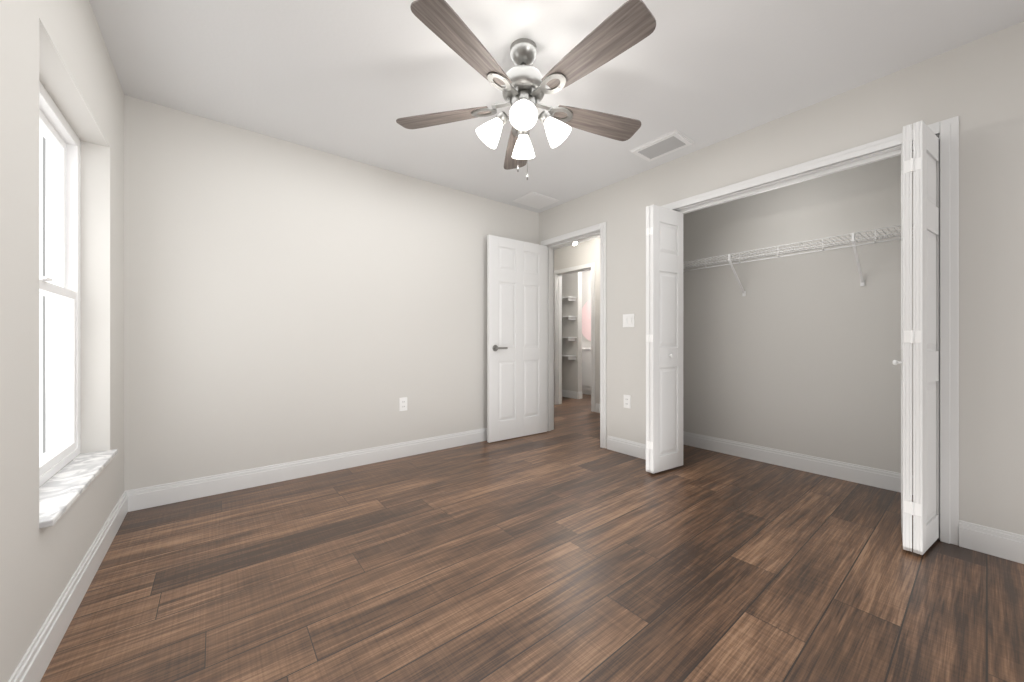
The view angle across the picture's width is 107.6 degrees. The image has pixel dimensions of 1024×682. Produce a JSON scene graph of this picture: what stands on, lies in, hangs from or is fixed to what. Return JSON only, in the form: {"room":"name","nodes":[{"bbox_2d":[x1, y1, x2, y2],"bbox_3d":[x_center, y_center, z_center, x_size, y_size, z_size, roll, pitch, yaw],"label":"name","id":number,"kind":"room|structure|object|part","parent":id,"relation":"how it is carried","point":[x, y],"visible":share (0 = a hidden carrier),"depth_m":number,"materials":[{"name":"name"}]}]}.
{"room":"empty bedroom","nodes":[
{"label":"empty bedroom","id":0,"kind":"room"},
{"bbox_2d":[0,0,123,681],"bbox_3d":[0.483,-0.220,-1.450,0.200,2.440,9.365,0,0,-38],"label":"wall","id":1,"kind":"structure","parent":0,"point":[58,49],"depth_m":1.21,"materials":[{"name":"white paint"}]},
{"bbox_2d":[39,81,79,486],"bbox_3d":[-1.846,-0.215,1.428,0.112,1.530,0.970,0,0,-38],"label":"window","id":2,"kind":"structure","parent":1,"relation":"in","point":[59,287],"depth_m":1.75,"materials":[{"name":"white glass"}]},
{"bbox_2d":[39,449,117,528],"bbox_3d":[-1.768,0.560,1.490,0.143,0.020,0.970,0,0,-38],"label":"window sill","id":3,"kind":"structure","parent":1,"relation":"attached to","point":[63,489],"depth_m":1.45,"materials":[{"name":"stone"}]},
{"bbox_2d":[8,390,1023,681],"bbox_3d":[2.004,0.938,1.965,6.420,0.125,12.600,0,0,-38],"label":"baseboard","id":4,"kind":"structure","parent":1,"relation":"attached to","point":[36,658],"depth_m":2.49,"materials":[{"name":"white wood"}]},
{"bbox_2d":[124,95,538,490],"bbox_3d":[-1.018,-0.220,3.254,3.275,2.440,0.120,0,0,-38],"label":"wall","id":5,"kind":"structure","parent":0,"point":[285,301],"depth_m":2.69,"materials":[{"name":"white paint"}]},
{"bbox_2d":[399,397,406,410],"bbox_3d":[-0.937,0.545,3.236,0.070,0.114,0.010,0,0,-38],"label":"electrical outlet","id":6,"kind":"object","parent":5,"relation":"attached to","point":[403,404],"visible":1,"depth_m":3.23,"materials":[{"name":"white plastic"}]},
{"bbox_2d":[40,394,1023,681],"bbox_3d":[1.972,1.050,1.940,6.740,0.100,12.840,0,0,-38],"label":"floor","id":7,"kind":"structure","parent":0,"point":[566,548],"depth_m":1.56,"materials":[{"name":"brown wood"}]},
{"bbox_2d":[582,348,590,394],"bbox_3d":[1.592,0.590,7.183,0.593,0.820,1.500,0,0,-38],"label":"bathroom vanity","id":8,"kind":"object","parent":7,"relation":"on","point":[586,370],"depth_m":6.98,"materials":[{"name":"white wood"}]},
{"bbox_2d":[89,0,1023,271],"bbox_3d":[1.972,-1.490,1.940,6.740,0.100,12.840,0,0,-38],"label":"ceiling","id":9,"kind":"structure","parent":0,"point":[355,80],"depth_m":1.97,"materials":[{"name":"white paint"}]},
{"bbox_2d":[396,0,655,179],"bbox_3d":[0.088,-1.129,1.813,1.316,0.622,1.261,0,0,-38],"label":"fan","id":10,"kind":"object","parent":9,"relation":"hanging from","point":[525,84],"visible":1,"depth_m":1.70,"materials":[{"name":"wood"}]},
{"bbox_3d":[0.056,-1.030,1.849,0.394,0.140,0.394,0,0,-38],"label":"lamp shade","id":11,"kind":"part","parent":10,"relation":"part of","materials":[{"name":"white glass"}]},
{"bbox_2d":[513,191,558,208],"bbox_3d":[0.245,-1.435,3.844,0.370,0.009,0.310,0,0,-38],"label":"vent panel","id":12,"kind":"object","parent":9,"relation":"attached to","point":[535,200],"visible":1,"depth_m":3.82,"materials":[{"name":"white metal"}]},
{"bbox_2d":[629,129,693,161],"bbox_3d":[1.104,-1.432,2.773,0.264,0.016,0.369,0,0,-38],"label":"ceiling vent","id":13,"kind":"object","parent":9,"relation":"in","point":[665,144],"visible":0.96,"depth_m":2.75,"materials":[{"name":"white metal"}]},
{"bbox_2d":[562,272,582,391],"bbox_3d":[0.485,-0.220,7.372,0.100,2.440,2.230,0,0,-38],"label":"wall","id":14,"kind":"structure","parent":0,"point":[578,285],"depth_m":6.56,"materials":[{"name":"white paint"}]},
{"bbox_2d":[562,296,576,359],"bbox_3d":[0.715,-0.220,6.840,0.200,1.079,1.050,0,0,-38],"label":"shelf","id":15,"kind":"object","parent":14,"relation":"attached to","point":[571,357],"visible":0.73,"depth_m":6.46,"materials":[{"name":"white wood"}]},
{"bbox_2d":[554,238,599,404],"bbox_3d":[0.609,-0.220,6.101,0.120,2.440,4.620,0,0,-38],"label":"wall","id":16,"kind":"structure","parent":0,"point":[583,253],"depth_m":5.30,"materials":[{"name":"white paint"}]},
{"bbox_2d":[554,262,594,411],"bbox_3d":[0.956,-0.055,5.648,0.139,2.110,0.830,0,0,-38],"label":"door frame","id":17,"kind":"structure","parent":16,"relation":"attached to","point":[584,266],"depth_m":5.89,"materials":[{"name":"white wood"}]},
{"bbox_2d":[583,270,590,347],"bbox_3d":[2.060,-0.220,7.170,0.120,2.440,4.500,0,0,-38],"label":"wall","id":18,"kind":"structure","parent":0,"point":[587,274],"depth_m":7.74,"materials":[{"name":"white paint"}]},
{"bbox_2d":[582,299,590,340],"bbox_3d":[1.695,-0.420,7.519,0.020,0.900,0.900,0,0,-38],"label":"bathroom mirror","id":19,"kind":"object","parent":18,"relation":"attached to","point":[586,320],"visible":0.19,"depth_m":7.69,"materials":[{"name":"pink mirror"}]},
{"bbox_2d":[539,21,1023,534],"bbox_3d":[2.064,-0.220,2.089,0.120,2.440,12.720,0,0,-38],"label":"wall","id":20,"kind":"structure","parent":0,"point":[976,87],"depth_m":1.83,"materials":[{"name":"white paint"}]},
{"bbox_2d":[541,222,605,447],"bbox_3d":[0.651,-0.055,3.878,0.158,2.110,0.890,0,0,-38],"label":"door frame","id":21,"kind":"structure","parent":20,"relation":"attached to","point":[601,227],"depth_m":3.79,"materials":[{"name":"white wood"}]},
{"bbox_2d":[487,235,546,442],"bbox_3d":[0.072,-0.023,3.894,0.758,2.030,0.143,0,0,-36],"label":"bedroom door","id":22,"kind":"structure","parent":21,"relation":"attached to","point":[516,338],"depth_m":3.85,"materials":[{"name":"white wood"}]},
{"bbox_2d":[624,395,630,408],"bbox_3d":[1.016,0.535,3.312,0.010,0.114,0.070,0,0,-38],"label":"electrical outlet","id":23,"kind":"object","parent":20,"relation":"attached to","point":[627,401],"visible":1,"depth_m":3.30,"materials":[{"name":"white plastic"}]},
{"bbox_2d":[623,314,633,326],"bbox_3d":[1.023,-0.180,3.299,0.015,0.116,0.116,0,0,-38],"label":"light switch","id":24,"kind":"object","parent":20,"relation":"attached to","point":[628,320],"visible":1,"depth_m":3.30,"materials":[{"name":"white plastic"}]},
{"bbox_2d":[646,204,682,473],"bbox_3d":[1.189,-0.008,2.908,0.380,2.013,0.145,0,0,-45],"label":"bifold door","id":25,"kind":"structure","parent":20,"relation":"in","point":[664,338],"depth_m":2.85,"materials":[{"name":"white wood"}]},
{"bbox_2d":[674,134,939,539],"bbox_3d":[1.736,-0.028,2.505,0.120,2.055,1.520,0,0,-38],"label":"door frame","id":26,"kind":"structure","parent":20,"relation":"attached to","point":[850,163],"depth_m":2.36,"materials":[{"name":"white wood"}]},
{"bbox_2d":[661,116,958,545],"bbox_3d":[1.681,-0.050,2.462,0.019,2.100,1.610,0,0,-38],"label":"trim","id":27,"kind":"structure","parent":20,"relation":"attached to","point":[947,130],"depth_m":1.85,"materials":[{"name":"white wood"}]},
{"bbox_2d":[892,120,939,554],"bbox_3d":[2.002,-0.008,1.880,0.380,2.013,0.145,0,0,-32],"label":"bifold door","id":28,"kind":"structure","parent":20,"relation":"in","point":[923,335],"depth_m":1.76,"materials":[{"name":"white wood"}]},
{"bbox_2d":[683,152,912,474],"bbox_3d":[2.299,-0.220,2.931,0.120,2.440,2.190,0,0,-38],"label":"wall","id":29,"kind":"structure","parent":0,"point":[799,353],"depth_m":2.87,"materials":[{"name":"white paint"}]},
{"bbox_2d":[683,223,912,295],"bbox_3d":[2.090,-0.545,2.848,0.310,0.321,2.074,0,0,-38],"label":"closet shelf","id":30,"kind":"object","parent":29,"relation":"attached to","point":[862,280],"visible":0.69,"depth_m":2.71,"materials":[{"name":"white metal"}]},
{"label":"outside","id":31,"kind":"structure","parent":0,"visible":0},
{"bbox_2d":[39,132,42,454],"bbox_3d":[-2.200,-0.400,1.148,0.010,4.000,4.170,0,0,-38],"label":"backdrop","id":32,"kind":"structure","parent":31,"point":[41,274],"depth_m":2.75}
]}

